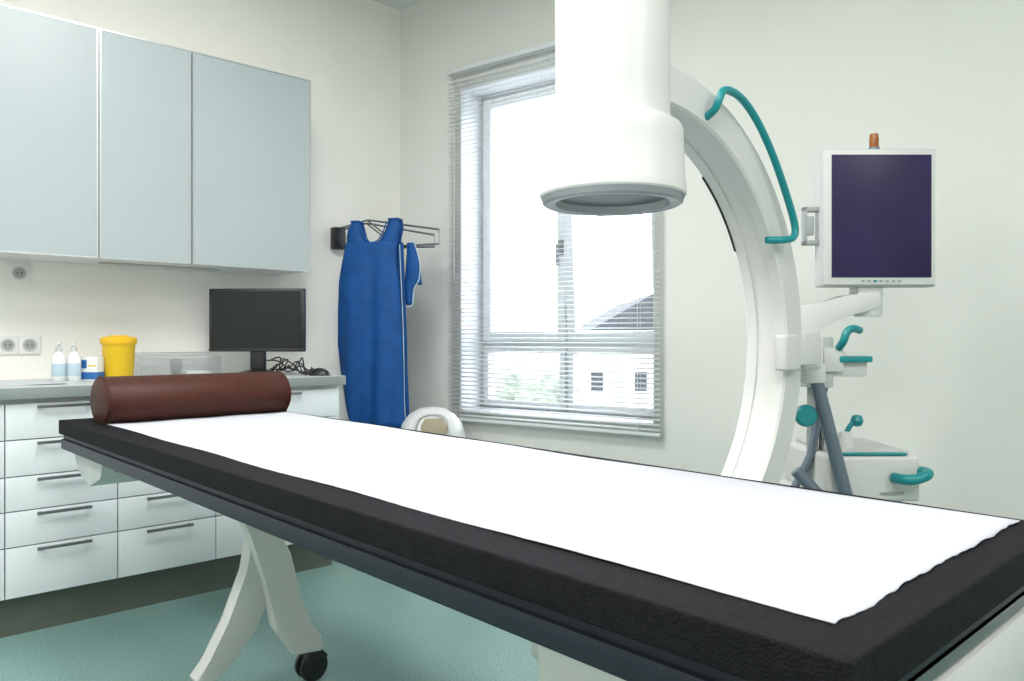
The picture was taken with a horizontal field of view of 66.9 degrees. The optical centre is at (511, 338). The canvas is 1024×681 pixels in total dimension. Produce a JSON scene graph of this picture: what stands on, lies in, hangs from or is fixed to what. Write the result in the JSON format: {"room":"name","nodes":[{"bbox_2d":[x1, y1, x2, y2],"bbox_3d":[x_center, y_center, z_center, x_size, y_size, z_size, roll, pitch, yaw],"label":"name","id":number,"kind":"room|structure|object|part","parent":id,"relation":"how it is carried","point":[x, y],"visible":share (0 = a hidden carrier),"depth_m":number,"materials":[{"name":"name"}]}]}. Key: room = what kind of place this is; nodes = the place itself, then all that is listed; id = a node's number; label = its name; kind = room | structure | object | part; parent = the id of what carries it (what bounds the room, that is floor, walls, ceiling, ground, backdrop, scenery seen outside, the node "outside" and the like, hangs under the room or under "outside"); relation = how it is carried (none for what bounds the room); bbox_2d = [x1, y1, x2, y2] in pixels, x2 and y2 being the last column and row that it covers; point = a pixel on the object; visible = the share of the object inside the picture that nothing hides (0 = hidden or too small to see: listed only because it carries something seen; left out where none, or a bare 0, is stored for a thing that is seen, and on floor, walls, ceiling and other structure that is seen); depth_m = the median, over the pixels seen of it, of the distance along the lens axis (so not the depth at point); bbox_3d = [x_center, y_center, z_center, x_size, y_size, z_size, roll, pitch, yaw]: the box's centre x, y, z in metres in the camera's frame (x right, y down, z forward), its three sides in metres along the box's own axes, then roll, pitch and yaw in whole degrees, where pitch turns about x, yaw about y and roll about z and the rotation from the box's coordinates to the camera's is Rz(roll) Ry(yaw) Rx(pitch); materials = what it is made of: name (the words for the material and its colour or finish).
{"room":"radiology room","nodes":[
{"label":"radiology room","id":0,"kind":"room"},
{"bbox_2d":[0,0,399,419],"bbox_3d":[-2.544,-0.442,3.075,5.440,3.030,0.300,0,0,-43],"label":"wall","id":1,"kind":"structure","parent":0,"point":[348,50],"depth_m":3.99,"materials":[{"name":"paint"}]},
{"bbox_2d":[0,336,18,354],"bbox_3d":[-2.119,0.026,3.257,0.080,0.080,0.010,0,0,-43],"label":"wall socket","id":2,"kind":"object","parent":1,"relation":"attached to","point":[9,345],"visible":1,"depth_m":3.26,"materials":[{"name":"grey plastic"}]},
{"bbox_2d":[8,263,29,282],"bbox_3d":[-2.089,-0.280,3.285,0.080,0.080,0.010,0,0,-43],"label":"wall socket","id":3,"kind":"object","parent":1,"relation":"attached to","point":[17,272],"visible":1,"depth_m":3.28,"materials":[{"name":"grey plastic"}]},
{"bbox_2d":[19,336,39,354],"bbox_3d":[-2.061,0.026,3.311,0.080,0.080,0.010,0,0,-43],"label":"wall socket","id":4,"kind":"object","parent":1,"relation":"attached to","point":[27,344],"visible":1,"depth_m":3.31,"materials":[{"name":"grey plastic"}]},
{"bbox_2d":[0,3,310,274],"bbox_3d":[-1.677,-0.801,3.433,1.540,0.951,0.348,0,0,-43],"label":"upper cabinet","id":5,"kind":"object","parent":1,"relation":"attached to","point":[117,149],"visible":1,"depth_m":3.30,"materials":[{"name":"white laminate"}]},
{"bbox_3d":[-1.916,-0.804,2.989,0.568,0.934,0.016,0,0,-43],"label":"door glass","id":6,"kind":"part","parent":5,"relation":"part of","materials":[{"name":"glass"}]},
{"bbox_3d":[-1.916,-0.804,2.989,0.580,0.946,0.020,0,0,-43],"label":"door frame","id":7,"kind":"part","parent":5,"relation":"part of","materials":[{"name":"laminate"}]},
{"bbox_3d":[-1.563,-0.804,3.315,0.371,0.946,0.020,0,0,-43],"label":"door frame","id":8,"kind":"part","parent":5,"relation":"part of","materials":[{"name":"laminate"}]},
{"bbox_3d":[-1.563,-0.804,3.315,0.359,0.934,0.016,0,0,-43],"label":"door glass","id":9,"kind":"part","parent":5,"relation":"part of","materials":[{"name":"glass"}]},
{"bbox_2d":[99,262,220,271],"bbox_3d":[-1.608,-0.330,3.566,0.520,0.008,0.060,0,0,-43],"label":"light","id":10,"kind":"object","parent":5,"relation":"attached to","point":[100,263],"depth_m":3.53,"materials":[{"name":"grey plastic"}]},
{"bbox_3d":[-1.212,-0.804,3.640,0.576,0.946,0.020,0,0,-43],"label":"door frame","id":11,"kind":"part","parent":5,"relation":"part of","materials":[{"name":"laminate"}]},
{"bbox_3d":[-1.212,-0.804,3.640,0.564,0.934,0.016,0,0,-43],"label":"door glass","id":12,"kind":"part","parent":5,"relation":"part of","materials":[{"name":"grey glass"}]},
{"bbox_2d":[331,219,439,249],"bbox_3d":[-0.673,-0.569,4.188,0.693,0.164,0.110,0,0,23],"label":"rack","id":13,"kind":"object","parent":1,"relation":"attached to","point":[338,234],"visible":0.67,"depth_m":4.23,"materials":[{"name":"black metal"}]},
{"bbox_2d":[338,218,421,427],"bbox_3d":[-0.706,-0.082,4.072,0.457,1.093,0.117,0,0,11],"label":"apron","id":14,"kind":"object","parent":13,"relation":"hanging from","point":[376,288],"visible":0.98,"depth_m":4.05,"materials":[{"name":"blue fabric"}]},
{"bbox_3d":[-0.724,-0.557,4.043,0.160,0.113,0.007,0,0,15],"label":"neck trim","id":15,"kind":"part","parent":14,"relation":"part of","materials":[{"name":"blue fabric"}]},
{"bbox_3d":[-0.567,-0.013,4.029,0.043,0.956,0.004,0,0,15],"label":"trim","id":16,"kind":"part","parent":14,"relation":"part of","materials":[{"name":"white fabric"}]},
{"bbox_3d":[-0.518,-0.337,4.069,0.080,0.342,0.006,0,0,15],"label":"collar trim","id":17,"kind":"part","parent":14,"relation":"part of","materials":[{"name":"blue fabric"}]},
{"bbox_2d":[0,560,537,680],"bbox_3d":[0.137,1.123,1.104,6.701,0.100,6.835,0,0,-43],"label":"floor","id":18,"kind":"structure","parent":0,"point":[371,628],"depth_m":2.72,"materials":[{"name":"green plastic"}]},
{"bbox_2d":[0,372,345,637],"bbox_3d":[-1.773,0.623,3.158,2.125,0.900,0.622,0,0,-43],"label":"base cabinet","id":19,"kind":"object","parent":18,"relation":"on","point":[72,550],"visible":0.41,"depth_m":2.93,"materials":[{"name":"white paint"}]},
{"bbox_2d":[0,376,345,399],"bbox_3d":[-1.773,0.195,3.158,2.125,0.040,0.621,0,0,-43],"label":"countertop","id":20,"kind":"structure","parent":19,"relation":"on","point":[64,391],"depth_m":2.86,"materials":[{"name":"grey laminate"}]},
{"bbox_2d":[0,381,66,386],"bbox_3d":[-1.881,0.170,2.918,0.224,0.005,0.310,0,0,42],"label":"paper stack","id":21,"kind":"object","parent":20,"relation":"on","point":[6,384],"visible":0.97,"depth_m":2.92,"materials":[{"name":"white paper"}]},
{"bbox_2d":[51,342,65,380],"bbox_3d":[-1.861,0.093,3.183,0.053,0.159,0.053,0,0,-43],"label":"spray bottle","id":22,"kind":"object","parent":20,"relation":"on","point":[58,366],"visible":0.99,"depth_m":3.16,"materials":[{"name":"white paint"}]},
{"bbox_2d":[67,342,80,380],"bbox_3d":[-1.815,0.093,3.212,0.053,0.159,0.053,0,0,-43],"label":"spray bottle","id":23,"kind":"object","parent":20,"relation":"on","point":[73,359],"visible":1,"depth_m":3.19,"materials":[{"name":"white paint"}]},
{"bbox_2d":[81,357,103,379],"bbox_3d":[-1.775,0.123,3.262,0.091,0.098,0.051,0,0,4],"label":"tissue box","id":24,"kind":"object","parent":20,"relation":"on","point":[92,368],"visible":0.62,"depth_m":3.24,"materials":[{"name":"white cardboard"}]},
{"bbox_2d":[81,360,86,367],"bbox_3d":[-1.798,0.105,3.239,0.043,0.035,0.001,0,0,4],"label":"print","id":25,"kind":"object","parent":24,"relation":"on","point":[83,362],"depth_m":3.24},
{"bbox_2d":[81,372,103,378],"bbox_3d":[-1.775,0.153,3.262,0.091,0.030,0.051,0,0,4],"label":"print","id":26,"kind":"object","parent":24,"relation":"attached to","point":[84,375],"depth_m":3.24},
{"bbox_2d":[100,335,136,376],"bbox_3d":[-1.694,0.078,3.337,0.146,0.189,0.146,0,0,-43],"label":"sharps container","id":27,"kind":"object","parent":20,"relation":"on","point":[118,351],"visible":0.8,"depth_m":3.28,"materials":[{"name":"yellow plastic"}]},
{"bbox_3d":[-1.694,0.005,3.337,0.146,0.034,0.146,0,0,-43],"label":"lid","id":28,"kind":"part","parent":27,"relation":"part of","materials":[{"name":"yellow plastic"}]},
{"bbox_2d":[135,352,220,373],"bbox_3d":[-1.577,0.117,3.642,0.361,0.110,0.153,0,0,-43],"label":"acrylic tray","id":29,"kind":"object","parent":20,"relation":"on","point":[184,371],"visible":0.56,"depth_m":3.67,"materials":[{"name":"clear plastic"}]},
{"bbox_2d":[209,288,313,374],"bbox_3d":[-1.183,-0.033,3.664,0.486,0.410,0.206,0,0,4],"label":"computer monitor","id":30,"kind":"object","parent":20,"relation":"on","point":[256,321],"visible":0.85,"depth_m":3.63,"materials":[{"name":"black plastic"}]},
{"bbox_2d":[309,368,329,375],"bbox_3d":[-0.908,0.154,3.655,0.110,0.036,0.064,0,0,19],"label":"computer mouse","id":31,"kind":"object","parent":20,"relation":"on","point":[318,371],"visible":1,"depth_m":3.63,"materials":[{"name":"black plastic"}]},
{"bbox_2d":[401,406,464,437],"bbox_3d":[-0.418,0.712,4.042,0.352,0.722,0.362,0,0,0],"label":"waste bin","id":32,"kind":"object","parent":18,"relation":"on","point":[431,419],"visible":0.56,"depth_m":3.93,"materials":[{"name":"white paint"}]},
{"bbox_2d":[59,411,1023,680],"bbox_3d":[-0.361,0.671,1.876,0.713,0.804,2.675,0,0,-43],"label":"examination table","id":33,"kind":"object","parent":18,"relation":"on","point":[616,570],"visible":0.98,"depth_m":1.10,"materials":[{"name":"black plastic"}]},
{"bbox_2d":[90,371,290,423],"bbox_3d":[-1.107,0.196,2.715,0.624,0.152,0.217,0,0,-43],"label":"bolster cushion","id":34,"kind":"object","parent":33,"relation":"on","point":[113,399],"visible":1,"depth_m":2.61,"materials":[{"name":"brown leather"}]},
{"bbox_3d":[-0.809,0.708,2.320,0.288,0.590,0.055,0,0,-43],"label":"support leg","id":35,"kind":"part","parent":33,"relation":"part of","materials":[{"name":"white metal"}]},
{"bbox_3d":[-0.726,0.695,2.344,0.313,0.564,0.047,0,0,-43],"label":"support leg","id":36,"kind":"part","parent":33,"relation":"part of","materials":[{"name":"white metal"}]},
{"bbox_3d":[-0.614,0.351,1.642,0.019,0.033,2.635,0,0,-43],"label":"rail","id":37,"kind":"part","parent":33,"relation":"part of","materials":[{"name":"black metal"}]},
{"bbox_3d":[0.520,0.350,0.940,0.640,0.025,0.075,0,0,-43],"label":"foot rail","id":38,"kind":"part","parent":33,"relation":"part of","materials":[{"name":"metal"}]},
{"bbox_3d":[0.597,0.420,0.989,0.500,0.105,0.049,0,0,-43],"label":"foot frame","id":39,"kind":"part","parent":33,"relation":"part of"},
{"bbox_2d":[779,133,934,501],"bbox_3d":[1.060,0.204,2.535,0.529,1.737,0.511,0,0,0],"label":"cart","id":40,"kind":"object","parent":18,"relation":"on","point":[874,209],"visible":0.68,"depth_m":2.41,"materials":[{"name":"light grey plastic"},{"name":"dark screen glass"},{"name":"teal plastic"}]},
{"bbox_2d":[532,0,820,659],"bbox_3d":[0.485,-0.163,1.947,1.043,1.752,0.320,0,0,-43],"label":"machine","id":41,"kind":"object","parent":40,"relation":"attached to","point":[618,140],"visible":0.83,"depth_m":1.79,"materials":[{"name":"grey plastic"}]},
{"bbox_3d":[0.620,-0.435,1.993,0.397,0.358,0.056,0,0,-43],"label":"teal grab handle","id":42,"kind":"part","parent":41,"relation":"part of","materials":[{"name":"plastic"}]},
{"bbox_3d":[0.885,0.231,2.336,0.066,0.066,0.028,0,0,0],"label":"teal knob","id":43,"kind":"part","parent":40,"relation":"part of","materials":[{"name":"plastic"}]},
{"bbox_3d":[0.888,0.038,2.405,0.135,0.100,0.070,0,0,0],"label":"link arm","id":44,"kind":"part","parent":40,"relation":"part of"},
{"bbox_3d":[1.013,-0.074,2.465,0.285,0.145,0.090,0,0,0],"label":"support arm","id":45,"kind":"part","parent":40,"relation":"part of"},
{"bbox_3d":[1.110,0.351,2.555,0.230,0.013,0.330,0,0,0],"label":"lid","id":46,"kind":"part","parent":40,"relation":"part of","materials":[{"name":"grey plastic"}]},
{"bbox_3d":[1.103,0.261,2.480,0.040,0.040,0.040,0,0,0],"label":"joystick knob","id":47,"kind":"part","parent":40,"relation":"part of","materials":[{"name":"teal plastic"}]},
{"bbox_3d":[1.108,0.353,2.381,0.205,0.008,0.018,0,0,0],"label":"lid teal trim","id":48,"kind":"part","parent":40,"relation":"part of","materials":[{"name":"plastic"}]},
{"bbox_3d":[1.219,0.414,2.342,0.120,0.050,0.077,0,0,-17],"label":"teal handle","id":49,"kind":"part","parent":40,"relation":"part of","materials":[{"name":"plastic"}]},
{"bbox_2d":[373,0,425,9],"bbox_3d":[0.137,-2.017,1.104,6.701,0.120,6.835,0,0,-43],"label":"ceiling","id":50,"kind":"structure","parent":0,"point":[398,4],"depth_m":4.51,"materials":[{"name":"paint"}]},
{"bbox_2d":[400,0,1023,519],"bbox_3d":[1.973,-0.442,2.841,6.342,3.030,0.320,0,0,37],"label":"wall","id":51,"kind":"structure","parent":0,"point":[943,385],"depth_m":3.17,"materials":[{"name":"grey paint"}]},
{"bbox_2d":[461,408,654,426],"bbox_3d":[0.245,0.403,4.048,1.190,0.020,0.190,0,0,37],"label":"window sill","id":52,"kind":"structure","parent":51,"relation":"attached to","point":[471,409],"depth_m":3.95,"materials":[{"name":"white paint"}]},
{"bbox_2d":[461,65,654,422],"bbox_3d":[0.246,-0.502,4.048,1.190,1.790,0.189,0,0,37],"label":"lining","id":53,"kind":"object","parent":51,"relation":"attached to","point":[467,177],"visible":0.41,"depth_m":4.38,"materials":[{"name":"plastic"}]},
{"bbox_2d":[483,82,652,417],"bbox_3d":[0.323,-0.492,4.152,1.190,1.810,0.070,0,0,37],"label":"frame","id":54,"kind":"object","parent":51,"relation":"attached to","point":[551,83],"visible":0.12,"depth_m":4.20,"materials":[{"name":"plastic"}]},
{"bbox_2d":[483,84,652,416],"bbox_3d":[0.279,-0.492,4.092,1.130,1.750,0.139,0,0,37],"label":"window","id":55,"kind":"structure","parent":51,"relation":"in","point":[560,242],"depth_m":4.16,"materials":[{"name":"grey plastic"}]},
{"bbox_3d":[0.075,-0.677,4.296,0.560,1.380,0.055,0,0,37],"label":"sash","id":56,"kind":"part","parent":55,"relation":"part of","materials":[{"name":"glass"}]},
{"bbox_3d":[0.075,0.213,4.296,0.550,0.340,0.055,0,0,37],"label":"pane","id":57,"kind":"part","parent":55,"relation":"part of","materials":[{"name":"glass"}]},
{"bbox_2d":[446,40,661,436],"bbox_3d":[0.157,-0.523,3.930,1.290,1.943,0.057,0,0,37],"label":"blind","id":58,"kind":"object","parent":55,"relation":"attached to","point":[540,48],"visible":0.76,"depth_m":3.97,"materials":[{"name":"grey plastic"}]},
{"bbox_3d":[-0.282,-0.507,4.252,0.002,1.900,0.002,0,0,-43],"label":"cord","id":59,"kind":"part","parent":58,"relation":"part of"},
{"bbox_3d":[0.150,-0.507,3.929,0.002,1.900,0.002,0,0,-43],"label":"cord","id":60,"kind":"part","parent":58,"relation":"part of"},
{"bbox_3d":[0.163,0.441,3.937,1.290,0.015,0.026,0,0,37],"label":"rail","id":61,"kind":"part","parent":58,"relation":"part of","materials":[{"name":"white metal"}]},
{"bbox_3d":[0.584,-0.507,3.606,0.002,1.900,0.002,0,0,-43],"label":"cord","id":62,"kind":"part","parent":58,"relation":"part of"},
{"bbox_3d":[0.507,-0.676,3.922,0.560,1.380,0.138,0,0,37],"label":"sash","id":63,"kind":"part","parent":55,"relation":"part of","materials":[{"name":"glass"}]},
{"bbox_3d":[0.532,0.213,3.956,0.550,0.340,0.055,0,0,37],"label":"pane","id":64,"kind":"part","parent":55,"relation":"part of","materials":[{"name":"glass"}]},
{"label":"outside","id":65,"kind":"structure","parent":0,"visible":0},
{"bbox_2d":[496,363,558,378],"bbox_3d":[35.557,4.123,53.310,115.400,0.100,150.000,0,0,-43],"label":"ground","id":66,"kind":"structure","parent":65,"point":[497,366],"depth_m":100.22,"materials":[{"name":"white"}]},
{"bbox_2d":[496,367,558,402],"bbox_3d":[1.098,2.896,33.016,10.915,3.695,3.429,0,0,0],"label":"hedge","id":67,"kind":"object","parent":66,"relation":"on","point":[555,368],"visible":0.13,"depth_m":32.24,"materials":[{"name":"green plant"}]},
{"bbox_2d":[579,357,652,407],"bbox_3d":[3.680,2.198,18.500,4.400,3.750,5.000,0,0,0],"label":"facade","id":68,"kind":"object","parent":66,"relation":"on","point":[580,359],"visible":0.02,"depth_m":16.00,"materials":[{"name":"white paint"}]},
{"bbox_2d":[579,354,652,356],"bbox_3d":[3.680,0.238,18.500,4.800,0.270,5.400,0,0,0],"label":"eaves","id":69,"kind":"object","parent":68,"relation":"on","point":[585,355],"visible":0.02,"depth_m":15.80,"materials":[{"name":"white"}]},
{"bbox_2d":[591,372,646,390],"bbox_3d":[2.655,0.873,15.995,2.050,0.400,0.050,0,0,0],"label":"windows","id":70,"kind":"structure","parent":68,"relation":"attached to","point":[592,374],"depth_m":15.97,"materials":[{"name":"glass"}]},
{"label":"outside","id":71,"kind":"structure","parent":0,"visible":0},
{"bbox_2d":[581,294,652,330],"bbox_3d":[3.730,-0.462,18.500,5.300,1.130,5.800,0,0,0],"label":"roof","id":72,"kind":"structure","parent":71,"point":[650,295],"depth_m":15.60,"materials":[{"name":"stone"}]}
]}

